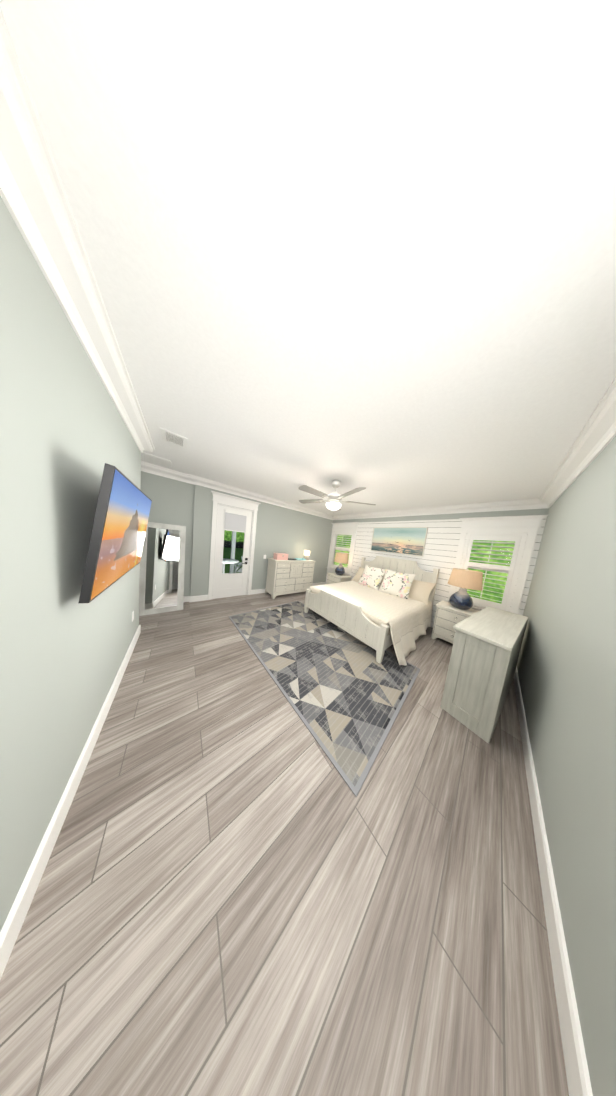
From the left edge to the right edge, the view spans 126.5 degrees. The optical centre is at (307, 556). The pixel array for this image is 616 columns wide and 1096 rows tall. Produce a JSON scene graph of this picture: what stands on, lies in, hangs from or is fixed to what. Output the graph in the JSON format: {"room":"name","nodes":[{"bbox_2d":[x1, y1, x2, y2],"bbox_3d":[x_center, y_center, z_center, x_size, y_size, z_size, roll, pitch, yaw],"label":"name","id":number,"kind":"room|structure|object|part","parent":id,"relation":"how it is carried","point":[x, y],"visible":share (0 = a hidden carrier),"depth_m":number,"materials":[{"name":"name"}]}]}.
{"room":"bedroom","nodes":[
{"label":"bedroom","id":0,"kind":"room"},
{"bbox_2d":[0,196,140,931],"bbox_3d":[-0.990,0.137,0.348,0.120,2.840,4.970,2,7,-39],"label":"wall","id":1,"kind":"structure","parent":0,"point":[65,435],"depth_m":0.71,"materials":[{"name":"paint"}]},
{"bbox_2d":[0,625,140,978],"bbox_3d":[-1.121,1.469,0.569,0.030,0.135,4.866,2,7,-39],"label":"baseboard","id":2,"kind":"structure","parent":1,"relation":"attached to","point":[9,933],"depth_m":0.78,"materials":[{"name":"white wood"}]},
{"bbox_2d":[78,463,151,603],"bbox_3d":[-1.608,-0.216,1.363,0.180,0.778,1.360,2,7,-39],"label":"wall-mounted tv","id":3,"kind":"object","parent":1,"relation":"attached to","point":[120,523],"visible":1,"depth_m":1.01,"materials":[{"name":"black plastic"}]},
{"bbox_2d":[0,6,615,519],"bbox_3d":[0.426,-1.219,2.043,6.240,0.150,5.950,2,7,-39],"label":"crown molding","id":4,"kind":"structure","parent":1,"relation":"attached to","point":[34,196],"depth_m":0.72,"materials":[{"name":"white wood"}]},
{"bbox_2d":[141,471,194,595],"bbox_3d":[-3.429,-0.372,3.037,1.870,2.840,0.150,2,7,-39],"label":"wall","id":5,"kind":"structure","parent":0,"point":[172,503],"depth_m":3.29,"materials":[{"name":"paint"}]},
{"bbox_2d":[190,485,332,596],"bbox_3d":[-0.864,-0.274,5.064,4.670,2.840,0.150,2,7,-39],"label":"wall","id":6,"kind":"structure","parent":0,"point":[292,533],"depth_m":4.67,"materials":[{"name":"paint"}]},
{"bbox_2d":[213,505,251,597],"bbox_3d":[-1.979,-0.081,4.128,0.826,2.354,0.097,2,7,-39],"label":"patio door","id":7,"kind":"structure","parent":6,"relation":"in","point":[229,584],"depth_m":4.13,"materials":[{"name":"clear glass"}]},
{"bbox_2d":[208,491,260,599],"bbox_3d":[-1.985,-0.208,4.141,1.176,2.630,0.254,2,7,-39],"label":"door frame","id":8,"kind":"structure","parent":6,"relation":"attached to","point":[230,501],"depth_m":3.90,"materials":[{"name":"white wood"}]},
{"bbox_2d":[224,509,246,532],"bbox_3d":[-1.880,-0.872,4.041,0.530,0.585,0.034,2,7,-39],"label":"door blind","id":9,"kind":"object","parent":6,"relation":"attached to","point":[235,521],"visible":0.98,"depth_m":4.02,"materials":[{"name":"fabric"}]},
{"bbox_2d":[252,582,323,593],"bbox_3d":[-0.479,1.093,5.513,3.070,0.135,0.016,2,7,-39],"label":"baseboard","id":10,"kind":"structure","parent":6,"relation":"attached to","point":[321,583],"depth_m":4.76,"materials":[{"name":"white wood"}]},
{"bbox_2d":[0,591,568,1095],"bbox_3d":[0.853,1.730,1.390,6.540,0.100,8.600,2,7,-39],"label":"floor","id":11,"kind":"structure","parent":0,"point":[242,889],"depth_m":0.72,"materials":[{"name":"wood"}]},
{"bbox_2d":[139,522,185,615],"bbox_3d":[-2.934,0.223,3.148,0.670,1.758,0.424,2,7,-39],"label":"floor mirror","id":12,"kind":"object","parent":11,"relation":"on","point":[161,580],"visible":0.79,"depth_m":3.08,"materials":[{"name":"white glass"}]},
{"bbox_3d":[-2.884,0.234,3.086,0.478,1.562,0.196,2,7,-39],"label":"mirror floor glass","id":13,"kind":"part","parent":12,"relation":"part of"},
{"bbox_2d":[265,558,315,599],"bbox_3d":[-0.533,0.648,4.926,1.470,1.110,0.557,2,7,-39],"label":"chest","id":14,"kind":"object","parent":11,"relation":"on","point":[288,576],"visible":0.98,"depth_m":4.60,"materials":[{"name":"white wood"}]},
{"bbox_2d":[273,553,288,559],"bbox_3d":[-0.801,0.000,4.587,0.370,0.175,0.250,2,7,-39],"label":"box","id":15,"kind":"object","parent":14,"relation":"on","point":[280,556],"visible":1,"depth_m":4.50,"materials":[{"name":"pink metal"}]},
{"bbox_2d":[304,550,309,559],"bbox_3d":[-0.042,-0.039,5.194,0.210,0.310,0.210,2,7,-39],"label":"light","id":16,"kind":"object","parent":14,"relation":"on","point":[306,554],"visible":0.96,"depth_m":5.12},
{"bbox_3d":[-0.034,-0.114,5.187,0.210,0.160,0.210,2,7,-39],"label":"lamp shade","id":17,"kind":"part","parent":16,"relation":"part of","materials":[{"name":"white fabric"}]},
{"bbox_2d":[229,601,419,796],"bbox_3d":[0.021,1.461,2.747,1.830,0.009,2.920,1,7,-43],"label":"rug","id":18,"kind":"object","parent":11,"relation":"on","point":[345,693],"visible":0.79,"depth_m":1.98,"materials":[{"name":"grey fabric"}]},
{"bbox_2d":[327,573,350,583],"bbox_3d":[1.067,0.988,5.508,0.576,0.680,0.656,2,7,-39],"label":"nightstand","id":19,"kind":"object","parent":11,"relation":"on","point":[333,578],"visible":0.27,"depth_m":5.32,"materials":[{"name":"white wood"}]},
{"bbox_2d":[334,552,347,574],"bbox_3d":[1.158,0.250,5.450,0.490,0.812,0.490,2,7,-39],"label":"lamp","id":20,"kind":"object","parent":19,"relation":"on","point":[341,558],"visible":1,"depth_m":5.31,"materials":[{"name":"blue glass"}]},
{"bbox_3d":[1.180,0.048,5.432,0.490,0.330,0.490,2,7,-39],"label":"lamp shade","id":21,"kind":"part","parent":20,"relation":"part of","materials":[{"name":"white fabric"}]},
{"bbox_2d":[304,556,439,665],"bbox_3d":[1.503,0.780,3.642,2.312,1.520,2.249,2,7,-39],"label":"bed","id":22,"kind":"object","parent":11,"relation":"on","point":[380,605],"visible":1,"depth_m":3.23,"materials":[{"name":"beige fabric"}]},
{"bbox_2d":[431,600,478,643],"bbox_3d":[2.991,1.393,3.131,0.576,0.720,0.646,2,7,-39],"label":"nightstand","id":23,"kind":"object","parent":11,"relation":"on","point":[448,616],"visible":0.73,"depth_m":3.04,"materials":[{"name":"white wood"}]},
{"bbox_2d":[448,568,482,609],"bbox_3d":[3.081,0.634,3.075,0.490,0.812,0.490,2,7,-39],"label":"lamp","id":24,"kind":"object","parent":23,"relation":"on","point":[463,580],"visible":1,"depth_m":2.96,"materials":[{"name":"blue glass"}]},
{"bbox_3d":[3.103,0.432,3.056,0.490,0.330,0.490,2,7,-39],"label":"lamp shade","id":25,"kind":"part","parent":24,"relation":"part of","materials":[{"name":"white fabric"}]},
{"bbox_2d":[440,606,527,743],"bbox_3d":[2.341,1.296,2.014,1.679,0.970,0.392,3,6,-32],"label":"dresser","id":26,"kind":"object","parent":11,"relation":"on","point":[486,647],"visible":1,"depth_m":1.59,"materials":[{"name":"grey wood"}]},
{"bbox_2d":[0,0,615,515],"bbox_3d":[1.171,-1.181,1.127,6.540,0.100,8.600,2,7,-39],"label":"ceiling","id":27,"kind":"structure","parent":0,"point":[366,244],"depth_m":0.56,"materials":[{"name":"white paint"}]},
{"bbox_2d":[142,452,171,466],"bbox_3d":[-2.618,-1.682,2.706,0.355,0.012,0.330,2,7,-39],"label":"ceiling access panel","id":28,"kind":"object","parent":27,"relation":"attached to","point":[153,458],"visible":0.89,"depth_m":2.68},
{"bbox_2d":[160,427,186,448],"bbox_3d":[-1.732,-1.519,2.017,0.255,0.020,0.320,2,7,-39],"label":"ceiling vent","id":29,"kind":"object","parent":27,"relation":"in","point":[173,438],"visible":0.98,"depth_m":1.99,"materials":[{"name":"white metal"}]},
{"bbox_2d":[299,480,375,530],"bbox_3d":[0.418,-0.920,2.810,1.434,0.880,1.495,2,7,-39],"label":"ceiling fan","id":30,"kind":"object","parent":27,"relation":"hanging from","point":[334,500],"visible":1,"depth_m":2.73,"materials":[{"name":"silver metal"}]},
{"bbox_3d":[0.466,-0.911,2.852,0.284,0.125,0.284,2,7,-39],"label":"lamp shade","id":31,"kind":"part","parent":30,"relation":"part of","materials":[{"name":"white glass"}]},
{"bbox_2d":[326,508,548,621],"bbox_3d":[2.429,0.129,4.586,0.150,2.840,4.800,2,7,-39],"label":"wall","id":32,"kind":"structure","parent":0,"point":[442,541],"depth_m":3.68,"materials":[{"name":"white wood"}]},
{"bbox_2d":[326,522,359,575],"bbox_3d":[1.308,-0.303,5.920,0.224,1.925,1.256,2,7,-39],"label":"window","id":33,"kind":"structure","parent":32,"relation":"in","point":[348,526],"depth_m":5.74,"materials":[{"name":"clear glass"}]},
{"bbox_2d":[330,531,353,571],"bbox_3d":[1.289,-0.219,5.920,0.082,1.479,0.914,2,7,-39],"label":"window shutter","id":34,"kind":"object","parent":33,"relation":"attached to","point":[338,533],"visible":0.83,"depth_m":5.87,"materials":[{"name":"white wood"}]},
{"bbox_2d":[371,527,427,555],"bbox_3d":[2.482,-0.456,4.389,0.044,0.725,1.390,2,7,-39],"label":"framed picture","id":35,"kind":"object","parent":32,"relation":"attached to","point":[406,540],"visible":0.98,"depth_m":4.28},
{"bbox_2d":[446,515,547,613],"bbox_3d":[3.588,0.201,3.102,0.224,1.925,1.056,2,7,-39],"label":"window","id":36,"kind":"structure","parent":32,"relation":"in","point":[529,525],"depth_m":2.84,"materials":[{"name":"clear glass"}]},
{"bbox_2d":[457,533,525,610],"bbox_3d":[3.569,0.285,3.101,0.082,1.479,0.714,2,7,-39],"label":"window shutter","id":37,"kind":"object","parent":36,"relation":"attached to","point":[518,539],"visible":0.73,"depth_m":2.99,"materials":[{"name":"white wood"}]},
{"bbox_2d":[517,436,615,1095],"bbox_3d":[2.720,0.480,1.054,4.140,2.840,1.100,2,7,-39],"label":"wall","id":38,"kind":"structure","parent":0,"point":[566,666],"depth_m":0.87,"materials":[{"name":"paint"}]},
{"bbox_2d":[514,666,592,1095],"bbox_3d":[2.150,1.739,1.543,3.976,0.135,0.016,2,7,-39],"label":"baseboard","id":39,"kind":"structure","parent":38,"relation":"attached to","point":[576,1060],"depth_m":0.66,"materials":[{"name":"white wood"}]},
{"label":"outside","id":40,"kind":"structure","parent":0,"visible":0},
{"bbox_2d":[223,547,242,572],"bbox_3d":[-3.842,0.655,8.114,48.000,0.090,29.600,2,7,-39],"label":"ground","id":41,"kind":"structure","parent":40,"point":[239,551],"depth_m":12.64,"materials":[{"name":"green plant"}]},
{"bbox_2d":[224,540,243,547],"bbox_3d":[-12.009,-1.667,18.233,44.000,0.930,0.120,2,7,-39],"label":"fence","id":42,"kind":"object","parent":41,"relation":"on","point":[238,544],"depth_m":20.33,"materials":[{"name":"black metal"}]},
{"bbox_2d":[229,531,243,572],"bbox_3d":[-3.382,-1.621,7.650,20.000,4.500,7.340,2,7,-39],"label":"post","id":43,"kind":"object","parent":41,"relation":"on","point":[233,541],"depth_m":6.61,"materials":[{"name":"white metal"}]},
{"bbox_2d":[224,530,243,541],"bbox_3d":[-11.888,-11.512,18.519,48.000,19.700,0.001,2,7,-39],"label":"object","id":44,"kind":"structure","parent":40,"point":[228,535],"depth_m":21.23,"materials":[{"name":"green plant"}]},
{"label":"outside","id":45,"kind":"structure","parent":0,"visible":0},
{"bbox_2d":[334,535,514,603],"bbox_3d":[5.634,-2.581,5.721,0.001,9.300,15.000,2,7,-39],"label":"trees","id":46,"kind":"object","parent":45,"point":[484,591],"depth_m":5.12,"materials":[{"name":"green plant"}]},
{"bbox_3d":[-3.004,0.963,5.489,14.000,0.090,2.770,2,7,-39],"label":"ground","id":47,"kind":"structure","parent":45,"visible":0},
{"bbox_2d":[222,558,238,572],"bbox_3d":[-3.042,0.521,5.555,1.000,0.765,1.000,2,7,-39],"label":"patio table","id":48,"kind":"object","parent":47,"relation":"on","point":[227,561],"depth_m":5.51,"materials":[{"name":"white paint"}]},
{"bbox_2d":[233,556,242,572],"bbox_3d":[-2.470,0.386,6.277,0.780,1.027,0.767,6,5,1],"label":"chair","id":49,"kind":"object","parent":47,"relation":"on","point":[239,566],"depth_m":6.08,"materials":[{"name":"white paint"}]}
]}

